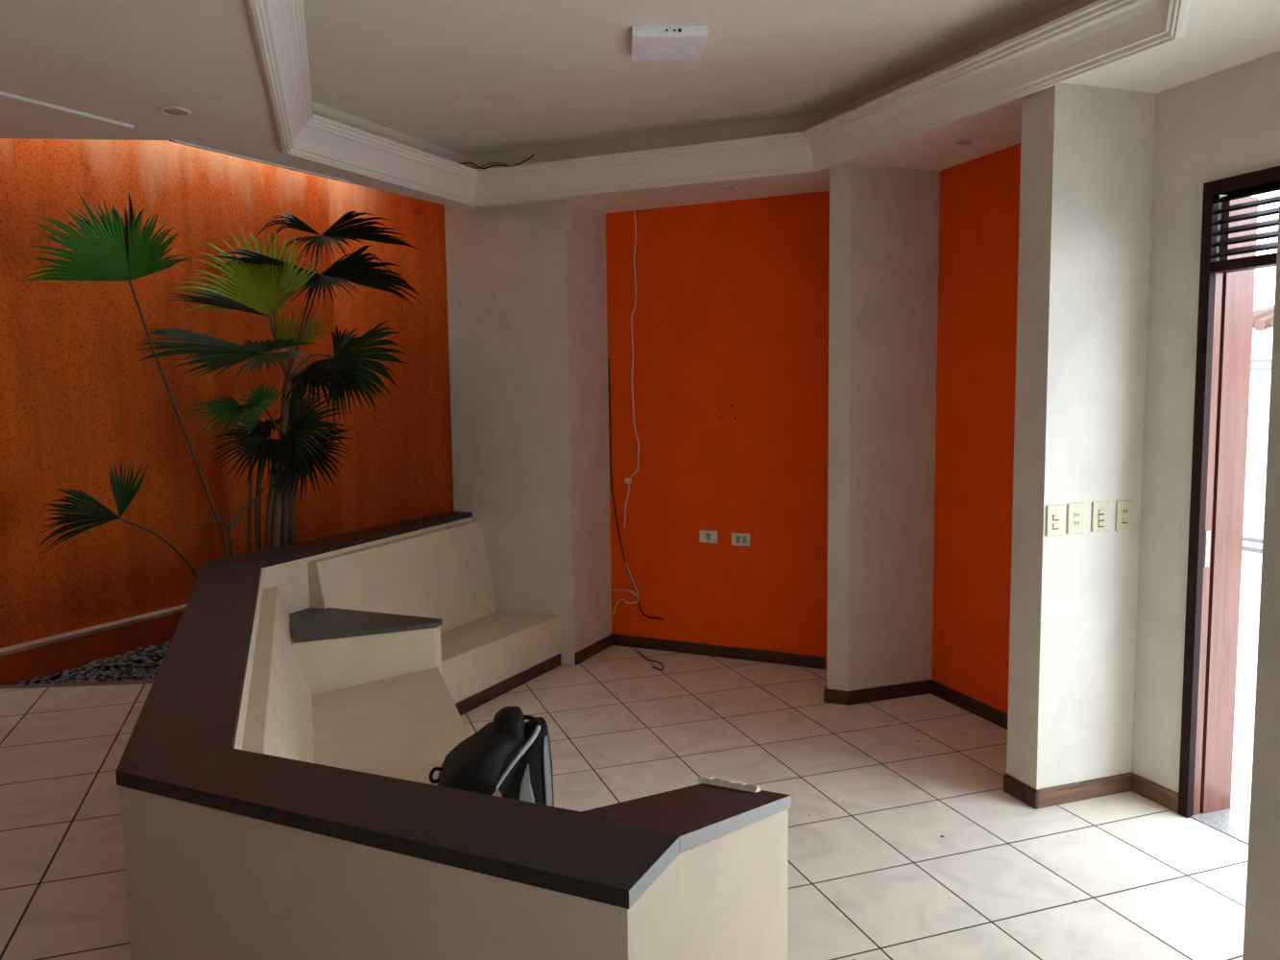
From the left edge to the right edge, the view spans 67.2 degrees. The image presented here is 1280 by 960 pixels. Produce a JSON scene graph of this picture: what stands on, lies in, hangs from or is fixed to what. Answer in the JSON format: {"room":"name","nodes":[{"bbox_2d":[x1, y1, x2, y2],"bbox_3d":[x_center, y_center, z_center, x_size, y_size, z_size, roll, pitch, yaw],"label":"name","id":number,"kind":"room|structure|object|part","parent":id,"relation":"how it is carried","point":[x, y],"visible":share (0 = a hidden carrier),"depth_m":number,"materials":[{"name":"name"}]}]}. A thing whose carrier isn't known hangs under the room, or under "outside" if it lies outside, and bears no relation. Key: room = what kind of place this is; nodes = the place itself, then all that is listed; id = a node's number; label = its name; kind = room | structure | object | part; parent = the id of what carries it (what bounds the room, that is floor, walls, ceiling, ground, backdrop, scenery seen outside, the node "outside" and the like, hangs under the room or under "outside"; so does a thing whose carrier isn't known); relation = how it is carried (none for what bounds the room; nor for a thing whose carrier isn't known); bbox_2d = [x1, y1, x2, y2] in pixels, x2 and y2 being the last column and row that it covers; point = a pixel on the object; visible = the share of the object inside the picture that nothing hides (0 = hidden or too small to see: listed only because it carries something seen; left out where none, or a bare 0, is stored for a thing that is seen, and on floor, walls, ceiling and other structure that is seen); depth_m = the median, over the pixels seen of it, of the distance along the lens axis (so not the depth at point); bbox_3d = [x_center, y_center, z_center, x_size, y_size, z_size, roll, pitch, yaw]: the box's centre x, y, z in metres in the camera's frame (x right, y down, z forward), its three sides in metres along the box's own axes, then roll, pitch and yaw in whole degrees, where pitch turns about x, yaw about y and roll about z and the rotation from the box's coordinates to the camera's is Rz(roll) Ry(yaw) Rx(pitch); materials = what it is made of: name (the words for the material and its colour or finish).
{"room":"living room","nodes":[
{"label":"living room","id":0,"kind":"room"},
{"bbox_2d":[0,683,152,959],"bbox_3d":[-1.807,1.404,0.989,3.730,0.360,8.030,-3,6,-19],"label":"floor","id":1,"kind":"structure","parent":0,"point":[63,887],"depth_m":2.94,"materials":[{"name":"tile"}]},
{"bbox_2d":[0,611,183,685],"bbox_3d":[-2.822,1.099,3.833,0.898,0.465,5.678,2,6,25],"label":"wall","id":2,"kind":"structure","parent":0,"point":[25,665],"depth_m":4.80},
{"bbox_2d":[0,679,154,689],"bbox_3d":[-2.567,1.101,4.363,1.260,0.356,0.082,-1,5,-5],"label":"trim","id":3,"kind":"structure","parent":2,"relation":"attached to","point":[139,682],"depth_m":4.35,"materials":[{"name":"brown wood"}]},
{"bbox_2d":[0,603,186,656],"bbox_3d":[-3.196,0.847,3.986,0.078,0.017,5.678,2,6,25],"label":"trim","id":4,"kind":"structure","parent":2,"relation":"on","point":[28,645],"depth_m":4.84,"materials":[{"name":"brown wood"}]},
{"bbox_2d":[16,641,170,684],"bbox_3d":[-2.128,1.039,5.193,0.987,0.315,2.553,2,6,29],"label":"planter","id":5,"kind":"object","parent":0,"point":[158,647],"depth_m":4.74,"materials":[{"name":"stone"}]},
{"bbox_2d":[19,641,169,684],"bbox_3d":[-2.191,0.889,5.018,0.854,0.035,1.821,2,6,25],"label":"gravel","id":6,"kind":"object","parent":5,"relation":"on","point":[141,674],"visible":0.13,"depth_m":4.67,"materials":[{"name":"grey gravel"}]},
{"bbox_2d":[30,460,198,579],"bbox_3d":[-2.353,0.413,4.556,0.345,1.068,0.849,5,7,44],"label":"fan palm","id":7,"kind":"object","parent":6,"relation":"on","point":[123,494],"visible":0.97,"depth_m":4.39,"materials":[{"name":"green plant"}]},
{"bbox_2d":[19,192,264,556],"bbox_3d":[-2.366,-0.230,4.664,0.975,2.325,0.674,-3,6,-19],"label":"fan palm","id":8,"kind":"object","parent":6,"relation":"on","point":[109,252],"visible":0.98,"depth_m":4.41,"materials":[{"name":"green plant"}]},
{"bbox_3d":[-2.203,0.555,4.955,0.021,0.704,0.340,2,6,24],"label":"dead stem","id":9,"kind":"part","parent":8,"relation":"part of","materials":[{"name":"brown plant"}]},
{"bbox_3d":[-2.088,0.163,5.097,0.026,0.231,0.222,4,7,41],"label":"dead stem","id":10,"kind":"part","parent":8,"relation":"part of","materials":[{"name":"brown plant"}]},
{"bbox_2d":[132,211,424,553],"bbox_3d":[-1.894,-0.335,5.397,1.185,2.388,1.470,2,6,24],"label":"fan palm","id":11,"kind":"object","parent":6,"relation":"on","point":[263,283],"visible":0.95,"depth_m":5.30,"materials":[{"name":"green plant"}]},
{"bbox_2d":[0,138,342,648],"bbox_3d":[-3.326,-0.356,3.969,0.212,3.350,6.032,2,6,25],"label":"wall","id":12,"kind":"structure","parent":0,"point":[77,399],"depth_m":5.05,"materials":[{"name":"orange paint"}]},
{"bbox_2d":[328,178,454,532],"bbox_3d":[-1.510,-0.594,6.275,1.075,3.350,0.141,2,6,25],"label":"wall","id":13,"kind":"structure","parent":0,"point":[398,469],"depth_m":6.20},
{"bbox_2d":[444,198,612,665],"bbox_3d":[-0.670,-0.466,6.134,0.851,3.100,0.634,2,6,25],"label":"wall column","id":14,"kind":"structure","parent":0,"point":[526,283],"depth_m":5.85,"materials":[{"name":"white paint"}]},
{"bbox_2d":[0,0,1279,213],"bbox_3d":[-0.641,-1.324,1.651,6.600,0.140,8.950,-3,6,-19],"label":"ceiling","id":15,"kind":"structure","parent":0,"point":[120,60],"depth_m":3.43,"materials":[{"name":"paint"}]},
{"bbox_2d":[0,91,133,128],"bbox_3d":[-2.440,-1.373,3.235,0.012,0.013,1.599,2,6,27],"label":"trim","id":16,"kind":"structure","parent":15,"relation":"attached to","point":[4,94],"depth_m":3.69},
{"bbox_2d":[158,106,191,116],"bbox_3d":[-1.804,-1.430,3.740,0.112,0.008,0.112,-3,6,-19],"label":"recessed light","id":17,"kind":"object","parent":15,"relation":"in","point":[170,110],"visible":1,"depth_m":3.73,"materials":[{"name":"white metal"}]},
{"bbox_3d":[-1.804,-1.428,3.740,0.087,0.001,0.087,-3,6,-19],"label":"bulb","id":18,"kind":"part","parent":17,"relation":"part of","materials":[{"name":"white glass"}]},
{"bbox_2d":[170,139,352,183],"bbox_3d":[-1.765,-1.511,4.603,0.014,0.009,1.020,2,6,30],"label":"trim","id":19,"kind":"structure","parent":15,"relation":"attached to","point":[172,140],"depth_m":4.53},
{"bbox_2d":[629,210,639,477],"bbox_3d":[-0.042,-0.837,6.018,0.068,1.651,0.008,2,6,25],"label":"cable","id":20,"kind":"object","parent":15,"relation":"hanging from","point":[634,210],"visible":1,"depth_m":6.01,"materials":[{"name":"white plastic"}]},
{"bbox_2d":[244,0,1191,206],"bbox_3d":[0.106,-1.488,3.359,2.827,0.172,5.083,-3,6,-19],"label":"trim","id":21,"kind":"structure","parent":15,"relation":"attached to","point":[1100,34],"depth_m":4.28,"materials":[{"name":"paint"}]},
{"bbox_2d":[458,154,534,169],"bbox_3d":[-0.799,-1.787,5.426,0.436,0.053,0.134,0,5,3],"label":"loose wire","id":22,"kind":"object","parent":21,"relation":"on","point":[463,163],"visible":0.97,"depth_m":5.45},
{"bbox_2d":[720,185,734,190],"bbox_3d":[0.482,-1.603,5.290,0.080,0.008,0.080,-3,6,-19],"label":"recessed light","id":23,"kind":"object","parent":15,"relation":"in","point":[728,187],"visible":1,"depth_m":5.27,"materials":[{"name":"white metal"}]},
{"bbox_2d":[953,138,974,144],"bbox_3d":[1.465,-1.528,4.358,0.090,0.008,0.090,-3,6,-19],"label":"recessed light","id":24,"kind":"object","parent":15,"relation":"in","point":[965,141],"visible":1,"depth_m":4.34,"materials":[{"name":"white metal"}]},
{"bbox_3d":[1.465,-1.526,4.358,0.070,0.001,0.070,-3,6,-19],"label":"bulb","id":25,"kind":"part","parent":24,"relation":"part of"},
{"bbox_2d":[302,0,1074,156],"bbox_3d":[-0.645,-1.603,1.625,6.600,0.120,8.950,-3,6,-19],"label":"ceiling","id":26,"kind":"structure","parent":0,"point":[470,78],"depth_m":4.08,"materials":[{"name":"paint"}]},
{"bbox_2d":[630,25,707,60],"bbox_3d":[0.111,-1.740,3.847,0.290,0.038,0.292,-1,5,-2],"label":"emergency light","id":27,"kind":"object","parent":26,"relation":"in","point":[647,42],"visible":1,"depth_m":3.78,"materials":[{"name":"white plastic"}]},
{"bbox_2d":[634,36,702,60],"bbox_3d":[0.111,-1.722,3.849,0.260,0.002,0.260,-1,5,-2],"label":"diffuser","id":28,"kind":"object","parent":27,"relation":"attached to","point":[646,48],"depth_m":3.84,"materials":[{"name":"white plastic"}]},
{"bbox_2d":[312,0,1098,169],"bbox_3d":[-0.643,-1.468,1.638,6.600,0.150,8.950,-3,6,-19],"label":"cove","id":29,"kind":"object","parent":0,"point":[801,123],"visible":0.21,"depth_m":5.09,"materials":[{"name":"paint"}]},
{"bbox_2d":[605,191,829,669],"bbox_3d":[0.608,-0.282,5.873,1.697,2.750,0.187,2,6,25],"label":"wall","id":30,"kind":"structure","parent":0,"point":[733,297],"depth_m":5.82,"materials":[{"name":"paint"}]},
{"bbox_2d":[612,562,639,613],"bbox_3d":[-0.093,0.698,6.188,0.188,0.346,0.012,2,6,25],"label":"wire","id":31,"kind":"object","parent":30,"relation":"attached to","point":[625,563],"visible":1,"depth_m":6.17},
{"bbox_2d":[623,478,631,528],"bbox_3d":[-0.082,0.149,6.130,0.059,0.322,0.022,2,6,25],"label":"junction box","id":32,"kind":"object","parent":30,"relation":"attached to","point":[628,481],"visible":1,"depth_m":6.12,"materials":[{"name":"white plastic"}]},
{"bbox_3d":[-0.075,0.005,6.112,0.040,0.032,0.022,2,6,25],"label":"casing","id":33,"kind":"part","parent":32,"relation":"part of","materials":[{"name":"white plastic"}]},
{"bbox_2d":[608,358,663,620],"bbox_3d":[-0.025,0.059,6.099,0.364,1.654,0.009,2,6,25],"label":"cable","id":34,"kind":"object","parent":30,"relation":"attached to","point":[609,358],"visible":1,"depth_m":6.16,"materials":[{"name":"plastic"}]},
{"bbox_2d":[574,633,824,669],"bbox_3d":[0.343,1.078,5.747,1.407,0.071,0.510,2,6,25],"label":"baseboard","id":35,"kind":"structure","parent":30,"relation":"attached to","point":[729,652],"depth_m":5.95,"materials":[{"name":"brown wood"}]},
{"bbox_2d":[699,530,717,543],"bbox_3d":[0.420,0.347,5.915,0.118,0.076,0.011,2,6,25],"label":"wall outlet","id":36,"kind":"object","parent":30,"relation":"attached to","point":[706,536],"visible":1,"depth_m":5.91,"materials":[{"name":"white plastic"}]},
{"bbox_2d":[705,532,710,540],"bbox_3d":[0.418,0.348,5.912,0.030,0.044,0.002,2,6,25],"label":"socket","id":37,"kind":"object","parent":36,"relation":"attached to","point":[708,535],"depth_m":5.91,"materials":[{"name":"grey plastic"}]},
{"bbox_2d":[731,532,749,546],"bbox_3d":[0.609,0.360,5.826,0.118,0.076,0.011,2,6,25],"label":"wall outlet","id":38,"kind":"object","parent":30,"relation":"attached to","point":[741,540],"visible":1,"depth_m":5.82,"materials":[{"name":"white plastic"}]},
{"bbox_2d":[735,535,740,543],"bbox_3d":[0.593,0.360,5.830,0.030,0.044,0.002,2,6,25],"label":"socket","id":39,"kind":"object","parent":38,"relation":"attached to","point":[737,538],"depth_m":5.83,"materials":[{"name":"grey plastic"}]},
{"bbox_2d":[742,536,747,543],"bbox_3d":[0.631,0.361,5.812,0.030,0.044,0.002,2,6,25],"label":"socket","id":40,"kind":"object","parent":38,"relation":"attached to","point":[744,539],"depth_m":5.81,"materials":[{"name":"grey plastic"}]},
{"bbox_2d":[460,645,1248,959],"bbox_3d":[0.672,1.463,2.500,3.800,0.100,9.200,-3,6,-19],"label":"floor","id":41,"kind":"structure","parent":0,"point":[872,875],"depth_m":3.69,"materials":[{"name":"tile"}]},
{"bbox_2d":[115,511,791,959],"bbox_3d":[-0.744,0.861,3.760,1.869,0.900,4.790,-3,6,-19],"label":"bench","id":42,"kind":"object","parent":41,"relation":"on","point":[279,801],"visible":0.99,"depth_m":1.91,"materials":[{"name":"beige paint"}]},
{"bbox_3d":[-1.190,0.809,3.222,0.195,0.435,2.606,-3,6,-19],"label":"backrest","id":43,"kind":"part","parent":42,"relation":"part of","materials":[{"name":"beige paint"}]},
{"bbox_3d":[-1.239,0.607,5.322,0.171,0.568,1.527,1,6,21],"label":"backrest","id":44,"kind":"part","parent":42,"relation":"part of","materials":[{"name":"beige paint"}]},
{"bbox_3d":[-0.660,1.166,3.064,1.030,0.420,2.800,-3,6,-19],"label":"seat","id":45,"kind":"part","parent":42,"relation":"part of","materials":[{"name":"beige paint"}]},
{"bbox_3d":[-1.039,1.022,5.233,0.621,0.315,1.624,1,6,21],"label":"seat","id":46,"kind":"part","parent":42,"relation":"part of","materials":[{"name":"beige paint"}]},
{"bbox_3d":[-0.763,1.139,5.252,0.013,0.069,1.268,2,6,26],"label":"skirting","id":47,"kind":"part","parent":42,"relation":"part of","materials":[{"name":"brown wood"}]},
{"bbox_2d":[698,774,760,793],"bbox_3d":[0.204,0.696,2.209,0.140,0.030,0.036,1,6,20],"label":"plastic wrapper","id":48,"kind":"object","parent":42,"relation":"on","point":[724,783],"visible":1,"depth_m":2.20,"materials":[{"name":"white plastic"}]},
{"bbox_2d":[429,705,554,806],"bbox_3d":[-0.475,1.056,3.134,0.410,0.615,0.306,-3,6,-19],"label":"backpack","id":49,"kind":"object","parent":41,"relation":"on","point":[510,755],"visible":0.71,"depth_m":3.05,"materials":[{"name":"black fabric"}]},
{"bbox_3d":[-0.358,0.784,3.141,0.079,0.037,0.017,1,6,15],"label":"handle","id":50,"kind":"part","parent":49,"relation":"part of","materials":[{"name":"black fabric"}]},
{"bbox_2d":[635,648,664,670],"bbox_3d":[0.046,1.095,5.917,0.077,0.012,0.504,-3,6,-19],"label":"wire","id":51,"kind":"object","parent":41,"relation":"on","point":[636,648],"visible":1,"depth_m":5.83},
{"bbox_2d":[826,164,940,691],"bbox_3d":[1.208,-0.250,5.448,0.787,2.750,0.937,-3,6,-19],"label":"wall pillar","id":52,"kind":"structure","parent":0,"point":[884,221],"depth_m":4.97,"materials":[{"name":"white paint"}]},
{"bbox_2d":[823,679,931,705],"bbox_3d":[1.277,1.126,5.104,0.624,0.071,0.136,-1,5,-7],"label":"baseboard","id":53,"kind":"structure","parent":52,"relation":"attached to","point":[873,694],"depth_m":5.07,"materials":[{"name":"brown wood"}]},
{"bbox_2d":[931,143,1021,713],"bbox_3d":[1.845,-0.174,4.556,0.185,2.750,1.250,-3,6,-19],"label":"wall","id":54,"kind":"structure","parent":0,"point":[979,197],"depth_m":4.78,"materials":[{"name":"orange paint"}]},
{"bbox_2d":[930,679,1007,729],"bbox_3d":[1.767,1.162,4.648,0.014,0.071,1.172,-3,6,-19],"label":"baseboard","id":55,"kind":"structure","parent":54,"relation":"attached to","point":[988,712],"depth_m":4.89,"materials":[{"name":"brown wood"}]},
{"bbox_2d":[1006,82,1156,790],"bbox_3d":[1.854,-0.109,3.852,0.740,2.750,0.170,-3,6,-19],"label":"wall","id":56,"kind":"structure","parent":0,"point":[1087,151],"depth_m":3.72,"materials":[{"name":"white paint"}]},
{"bbox_2d":[1003,773,1038,809],"bbox_3d":[1.518,1.241,3.844,0.014,0.071,0.184,-3,6,-19],"label":"baseboard","id":57,"kind":"structure","parent":56,"relation":"attached to","point":[1012,786],"depth_m":3.83,"materials":[{"name":"brown wood"}]},
{"bbox_2d":[1045,505,1063,536],"bbox_3d":[1.586,0.155,3.682,0.078,0.118,0.014,-3,6,-19],"label":"switch plate","id":58,"kind":"object","parent":56,"relation":"attached to","point":[1054,514],"visible":1,"depth_m":3.68,"materials":[{"name":"beige plastic"}]},
{"bbox_2d":[1066,503,1085,534],"bbox_3d":[1.681,0.149,3.717,0.078,0.118,0.011,-3,6,-19],"label":"switch plate","id":59,"kind":"object","parent":56,"relation":"attached to","point":[1075,512],"visible":1,"depth_m":3.71,"materials":[{"name":"beige plastic"}]},
{"bbox_2d":[1073,520,1079,526],"bbox_3d":[1.682,0.165,3.715,0.028,0.020,0.002,-3,6,-19],"label":"socket","id":60,"kind":"object","parent":59,"relation":"attached to","point":[1075,522],"depth_m":3.71,"materials":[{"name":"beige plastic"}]},
{"bbox_2d":[1073,511,1080,517],"bbox_3d":[1.682,0.134,3.712,0.028,0.020,0.002,-3,6,-19],"label":"socket","id":61,"kind":"object","parent":59,"relation":"attached to","point":[1075,514],"depth_m":3.71,"materials":[{"name":"beige plastic"}]},
{"bbox_2d":[1037,772,1133,808],"bbox_3d":[1.779,1.237,3.846,0.480,0.071,0.014,-3,6,-19],"label":"baseboard","id":62,"kind":"structure","parent":56,"relation":"attached to","point":[1122,783],"depth_m":3.84,"materials":[{"name":"brown wood"}]},
{"bbox_2d":[1091,501,1109,531],"bbox_3d":[1.795,0.142,3.755,0.078,0.118,0.014,-3,6,-19],"label":"switch plate","id":63,"kind":"object","parent":56,"relation":"attached to","point":[1099,509],"visible":1,"depth_m":3.75,"materials":[{"name":"beige plastic"}]},
{"bbox_2d":[1115,500,1133,531],"bbox_3d":[1.908,0.141,3.795,0.078,0.118,0.014,-3,6,-19],"label":"switch plate","id":64,"kind":"object","parent":56,"relation":"attached to","point":[1123,509],"visible":1,"depth_m":3.79,"materials":[{"name":"beige plastic"}]},
{"bbox_2d":[1122,508,1128,513],"bbox_3d":[1.908,0.123,3.791,0.028,0.020,0.002,-3,6,-19],"label":"socket","id":65,"kind":"object","parent":64,"relation":"attached to","point":[1124,511],"depth_m":3.79,"materials":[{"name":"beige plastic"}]},
{"bbox_2d":[1131,72,1227,793],"bbox_3d":[2.102,-0.100,3.722,0.160,2.750,0.261,-3,6,-19],"label":"wall","id":66,"kind":"structure","parent":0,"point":[1183,126],"depth_m":3.69,"materials":[{"name":"white paint"}]},
{"bbox_2d":[1131,773,1178,812],"bbox_3d":[2.040,1.238,3.807,0.014,0.071,0.232,-3,6,-19],"label":"baseboard","id":67,"kind":"structure","parent":66,"relation":"attached to","point":[1152,791],"depth_m":3.81,"materials":[{"name":"brown wood"}]},
{"bbox_2d":[1177,165,1279,845],"bbox_3d":[2.441,0.168,2.978,0.318,2.387,1.431,-3,6,-19],"label":"door","id":68,"kind":"structure","parent":66,"relation":"attached to","point":[1226,285],"depth_m":3.58,"materials":[{"name":"brown wood"}]},
{"bbox_3d":[2.113,0.257,3.589,0.022,0.135,0.004,-3,6,-19],"label":"strike plate","id":69,"kind":"part","parent":68,"relation":"part of","materials":[{"name":"metal"}]},
{"bbox_2d":[1209,49,1279,181],"bbox_3d":[2.368,-1.206,2.824,0.160,0.388,1.419,-3,6,-19],"label":"wall","id":70,"kind":"structure","parent":0,"point":[1245,130],"depth_m":3.34,"materials":[{"name":"white paint"}]},
{"bbox_2d":[1242,194,1279,959],"bbox_3d":[1.953,0.077,1.846,1.900,2.750,0.148,-3,6,-19],"label":"wall","id":71,"kind":"structure","parent":0,"point":[1262,915],"depth_m":1.60,"materials":[{"name":"white paint"}]},
{"label":"outside","id":72,"kind":"structure","parent":0,"visible":0},
{"bbox_2d":[1230,580,1260,806],"bbox_3d":[5.422,1.086,6.288,7.700,0.110,20.000,-3,6,-19],"label":"ground","id":73,"kind":"structure","parent":72,"point":[1249,600],"depth_m":5.24,"materials":[{"name":"white"}]},
{"bbox_2d":[1242,535,1262,554],"bbox_3d":[3.506,0.687,6.103,0.036,0.766,13.000,-3,6,-19],"label":"pipe railing","id":74,"kind":"object","parent":73,"relation":"on","point":[1244,538],"visible":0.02,"depth_m":5.70,"materials":[{"name":"white metal"}]},
{"bbox_2d":[1240,305,1274,584],"bbox_3d":[5.789,-0.145,6.310,0.425,2.327,20.000,-3,6,-19],"label":"wall","id":75,"kind":"structure","parent":73,"relation":"on","point":[1263,319],"depth_m":8.00,"materials":[{"name":"paint"}]}
]}

